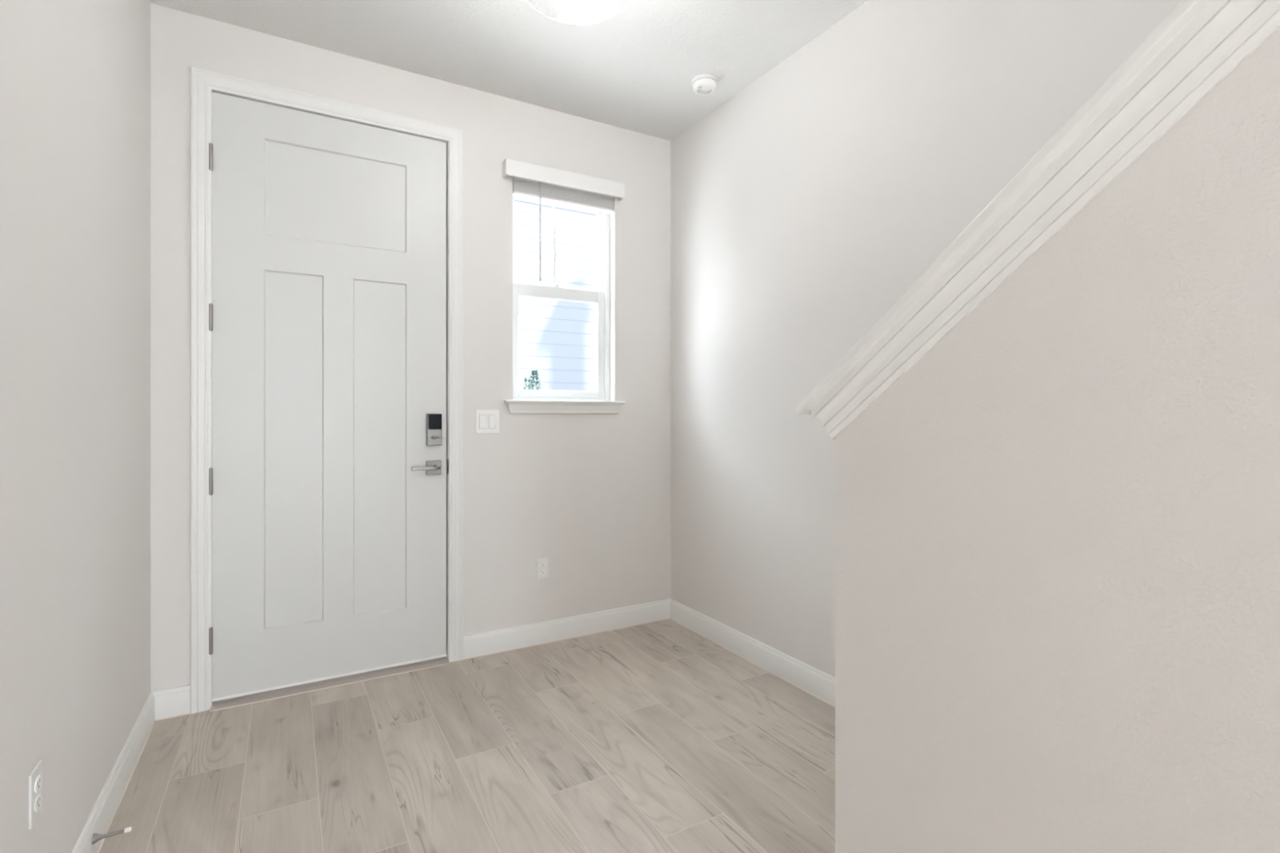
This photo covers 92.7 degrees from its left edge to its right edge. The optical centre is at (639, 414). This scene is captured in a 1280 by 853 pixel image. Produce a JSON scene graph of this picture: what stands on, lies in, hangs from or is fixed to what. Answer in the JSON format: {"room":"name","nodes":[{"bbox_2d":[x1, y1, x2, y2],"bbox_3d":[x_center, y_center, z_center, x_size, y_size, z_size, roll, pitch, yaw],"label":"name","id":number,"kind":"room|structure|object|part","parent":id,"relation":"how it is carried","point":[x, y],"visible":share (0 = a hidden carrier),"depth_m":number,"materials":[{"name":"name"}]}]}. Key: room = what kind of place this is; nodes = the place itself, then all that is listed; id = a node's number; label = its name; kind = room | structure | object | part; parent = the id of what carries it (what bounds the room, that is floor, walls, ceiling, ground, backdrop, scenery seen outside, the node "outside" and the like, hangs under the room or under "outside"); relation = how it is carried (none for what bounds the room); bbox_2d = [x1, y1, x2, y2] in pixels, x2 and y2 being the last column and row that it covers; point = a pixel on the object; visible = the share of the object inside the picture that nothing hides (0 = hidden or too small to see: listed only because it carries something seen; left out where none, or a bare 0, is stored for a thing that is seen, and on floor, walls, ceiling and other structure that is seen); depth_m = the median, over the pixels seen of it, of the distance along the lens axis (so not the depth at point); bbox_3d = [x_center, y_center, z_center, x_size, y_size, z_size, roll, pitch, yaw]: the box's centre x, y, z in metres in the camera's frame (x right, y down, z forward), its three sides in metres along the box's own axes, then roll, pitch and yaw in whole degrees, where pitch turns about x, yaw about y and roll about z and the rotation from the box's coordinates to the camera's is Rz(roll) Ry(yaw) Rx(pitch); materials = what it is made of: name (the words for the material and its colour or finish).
{"room":"entryway","nodes":[
{"label":"entryway","id":0,"kind":"room"},
{"bbox_2d":[0,0,151,852],"bbox_3d":[-0.201,-0.203,-0.682,0.120,2.752,7.219,0,0,-30],"label":"wall","id":1,"kind":"structure","parent":0,"point":[75,75],"depth_m":1.47,"materials":[{"name":"beige paint"}]},
{"bbox_2d":[28,759,42,829],"bbox_3d":[-1.250,0.785,1.265,0.008,0.111,0.067,0,0,-30],"label":"wall outlet","id":2,"kind":"object","parent":1,"relation":"attached to","point":[35,777],"visible":1,"depth_m":1.25,"materials":[{"name":"white plastic"}]},
{"bbox_2d":[34,793,41,812],"bbox_3d":[-1.248,0.805,1.266,0.003,0.028,0.034,0,0,-30],"label":"receptacle","id":3,"kind":"object","parent":2,"relation":"attached to","point":[37,797],"depth_m":1.26,"materials":[{"name":"white plastic"}]},
{"bbox_2d":[34,774,41,792],"bbox_3d":[-1.248,0.766,1.266,0.003,0.028,0.034,0,0,-30],"label":"receptacle","id":4,"kind":"object","parent":2,"relation":"attached to","point":[37,778],"depth_m":1.26,"materials":[{"name":"white plastic"}]},
{"bbox_2d":[92,826,131,844],"bbox_3d":[-1.397,1.111,1.618,0.078,0.025,0.025,0,0,-30],"label":"door stop","id":5,"kind":"object","parent":1,"relation":"attached to","point":[95,837],"visible":1,"depth_m":1.61,"materials":[{"name":"silver metal"}]},
{"bbox_3d":[-1.395,1.111,1.620,0.046,0.009,0.009,0,0,-30],"label":"rod","id":6,"kind":"part","parent":5,"relation":"part of","materials":[{"name":"silver metal"}]},
{"bbox_2d":[71,692,155,852],"bbox_3d":[-0.129,1.119,-0.669,0.018,0.109,6.969,0,0,-30],"label":"baseboard","id":7,"kind":"structure","parent":1,"relation":"attached to","point":[100,819],"depth_m":1.83,"materials":[{"name":"white paint"}]},
{"bbox_2d":[151,3,671,691],"bbox_3d":[-0.888,-0.203,3.002,2.372,2.752,0.150,0,0,-30],"label":"wall","id":8,"kind":"structure","parent":0,"point":[589,494],"depth_m":3.03,"materials":[{"name":"beige paint"}]},
{"bbox_2d":[151,684,190,720],"bbox_3d":[-1.819,1.119,2.368,0.126,0.109,0.018,0,0,-30],"label":"baseboard","id":9,"kind":"structure","parent":8,"relation":"attached to","point":[173,702],"depth_m":2.37,"materials":[{"name":"white paint"}]},
{"bbox_2d":[190,66,463,714],"bbox_3d":[-1.305,-0.094,2.663,1.059,2.535,0.020,0,0,-30],"label":"door frame","id":10,"kind":"structure","parent":8,"relation":"in","point":[202,82],"depth_m":2.43,"materials":[{"name":"white paint"}]},
{"bbox_2d":[208,90,449,711],"bbox_3d":[-1.335,-0.072,2.707,0.965,2.490,0.212,0,0,-30],"label":"door","id":11,"kind":"structure","parent":8,"relation":"in","point":[328,310],"depth_m":2.65,"materials":[{"name":"white paint"}]},
{"bbox_3d":[-0.980,0.247,2.797,0.126,0.018,0.015,0,0,-26],"label":"lever","id":12,"kind":"part","parent":11,"relation":"part of","materials":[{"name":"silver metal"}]},
{"bbox_3d":[-0.967,0.250,2.864,0.066,0.066,0.011,0,0,-30],"label":"lever handle","id":13,"kind":"part","parent":11,"relation":"part of","materials":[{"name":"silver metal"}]},
{"bbox_3d":[-0.910,0.247,2.896,0.003,0.072,0.019,0,0,-30],"label":"strike plate","id":14,"kind":"part","parent":11,"relation":"part of","materials":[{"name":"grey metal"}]},
{"bbox_2d":[475,409,499,433],"bbox_3d":[-0.746,0.035,2.990,0.117,0.117,0.012,0,0,-30],"label":"light switch","id":15,"kind":"object","parent":8,"relation":"attached to","point":[486,421],"visible":1,"depth_m":2.99,"materials":[{"name":"white plastic"}]},
{"bbox_2d":[536,556,548,579],"bbox_3d":[-0.500,0.788,3.135,0.067,0.111,0.008,0,0,-30],"label":"wall outlet","id":16,"kind":"object","parent":8,"relation":"attached to","point":[542,563],"visible":1,"depth_m":3.13,"materials":[{"name":"white plastic"}]},
{"bbox_2d":[539,568,546,574],"bbox_3d":[-0.498,0.807,3.132,0.034,0.028,0.003,0,0,-30],"label":"receptacle","id":17,"kind":"object","parent":16,"relation":"attached to","point":[542,571],"depth_m":3.13,"materials":[{"name":"white plastic"}]},
{"bbox_2d":[539,561,546,567],"bbox_3d":[-0.498,0.768,3.132,0.034,0.028,0.003,0,0,-30],"label":"receptacle","id":18,"kind":"object","parent":16,"relation":"attached to","point":[542,564],"depth_m":3.13,"materials":[{"name":"white plastic"}]},
{"bbox_2d":[503,196,625,413],"bbox_3d":[-0.416,-0.608,3.253,0.671,1.207,0.185,0,0,-30],"label":"window","id":19,"kind":"structure","parent":8,"relation":"in","point":[524,401],"depth_m":3.29,"materials":[{"name":"white plastic"}]},
{"bbox_3d":[-0.451,-0.920,3.304,0.536,0.497,0.028,0,0,-30],"label":"sash","id":20,"kind":"part","parent":19,"relation":"part of","materials":[{"name":"white plastic"}]},
{"bbox_3d":[-0.434,-0.383,3.275,0.536,0.592,0.030,0,0,-30],"label":"sash","id":21,"kind":"part","parent":19,"relation":"part of","materials":[{"name":"white plastic"}]},
{"bbox_3d":[-0.440,-0.642,3.293,0.576,1.139,0.091,0,0,-30],"label":"frame","id":22,"kind":"part","parent":19,"relation":"part of","materials":[{"name":"white plastic"}]},
{"bbox_2d":[502,158,624,281],"bbox_3d":[-0.394,-0.965,3.196,0.662,0.578,0.103,0,0,-30],"label":"window blind","id":23,"kind":"object","parent":19,"relation":"attached to","point":[531,181],"visible":0.96,"depth_m":3.16,"materials":[{"name":"white plastic"}]},
{"bbox_3d":[-0.400,-1.115,3.222,0.566,0.013,0.052,0,0,-30],"label":"rail","id":24,"kind":"part","parent":23,"relation":"part of","materials":[{"name":"white plastic"}]},
{"bbox_3d":[-0.394,-0.066,3.214,0.671,0.016,0.095,0,0,-30],"label":"sill","id":25,"kind":"part","parent":19,"relation":"part of","materials":[{"name":"white paint"}]},
{"bbox_2d":[463,598,670,659],"bbox_3d":[-0.333,1.119,3.225,1.188,0.109,0.018,0,0,-30],"label":"baseboard","id":26,"kind":"structure","parent":8,"relation":"attached to","point":[489,642],"depth_m":3.18,"materials":[{"name":"white paint"}]},
{"bbox_2d":[98,618,835,852],"bbox_3d":[0.878,1.223,-0.060,2.612,0.100,7.219,0,0,-30],"label":"floor","id":27,"kind":"structure","parent":0,"point":[657,736],"depth_m":2.06,"materials":[{"name":"brown wood"}]},
{"bbox_2d":[150,0,867,141],"bbox_3d":[0.878,-1.639,-0.060,2.612,0.120,7.219,0,0,-30],"label":"ceiling","id":28,"kind":"structure","parent":0,"point":[633,65],"depth_m":2.58,"materials":[{"name":"white paint"}]},
{"bbox_2d":[692,73,717,95],"bbox_3d":[0.305,-1.552,2.889,0.118,0.053,0.118,0,0,-30],"label":"smoke detector","id":29,"kind":"object","parent":28,"relation":"attached to","point":[704,84],"visible":1,"depth_m":2.85,"materials":[{"name":"white plastic"}]},
{"bbox_2d":[671,0,1182,677],"bbox_3d":[1.958,-0.203,0.563,0.120,2.752,7.219,0,0,-30],"label":"wall","id":30,"kind":"structure","parent":0,"point":[806,203],"depth_m":2.56,"materials":[{"name":"beige paint"}]},
{"bbox_2d":[670,598,835,706],"bbox_3d":[0.719,1.119,2.572,0.018,0.109,2.200,0,0,-30],"label":"baseboard","id":31,"kind":"structure","parent":30,"relation":"attached to","point":[808,678],"depth_m":2.85,"materials":[{"name":"white paint"}]},
{"bbox_2d":[835,27,1279,852],"bbox_3d":[1.024,-0.203,0.140,0.115,2.752,2.419,0,0,-30],"label":"wall","id":32,"kind":"structure","parent":0,"point":[1057,531],"depth_m":0.79,"materials":[{"name":"beige paint"}]},
{"bbox_2d":[796,0,1279,439],"bbox_3d":[0.909,-0.755,0.341,0.215,1.606,2.056,0,0,-30],"label":"trim","id":33,"kind":"structure","parent":32,"relation":"attached to","point":[1199,43],"depth_m":0.80,"materials":[{"name":"white paint"}]},
{"label":"outside","id":34,"kind":"structure","parent":0,"visible":0},
{"bbox_3d":[-0.033,1.358,8.062,36.000,0.130,46.000,0,0,-30],"label":"ground","id":35,"kind":"structure","parent":34,"visible":0},
{"bbox_2d":[523,376,532,389],"bbox_3d":[-1.387,0.408,7.517,0.272,1.771,0.320,0,0,-30],"label":"shrub","id":36,"kind":"object","parent":35,"relation":"on","point":[525,379],"visible":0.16,"depth_m":7.49,"materials":[{"name":"green plant"}]},
{"bbox_2d":[528,369,542,390],"bbox_3d":[-1.442,0.337,8.413,0.650,1.913,0.594,0,0,-30],"label":"shrub","id":37,"kind":"object","parent":35,"relation":"on","point":[535,378],"visible":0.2,"depth_m":8.37,"materials":[{"name":"green plant"}]},
{"bbox_2d":[514,199,595,391],"bbox_3d":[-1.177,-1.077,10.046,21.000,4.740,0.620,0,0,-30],"label":"neighbouring house","id":38,"kind":"structure","parent":35,"relation":"on","point":[557,338],"depth_m":9.63,"materials":[{"name":"paint"}]}
]}

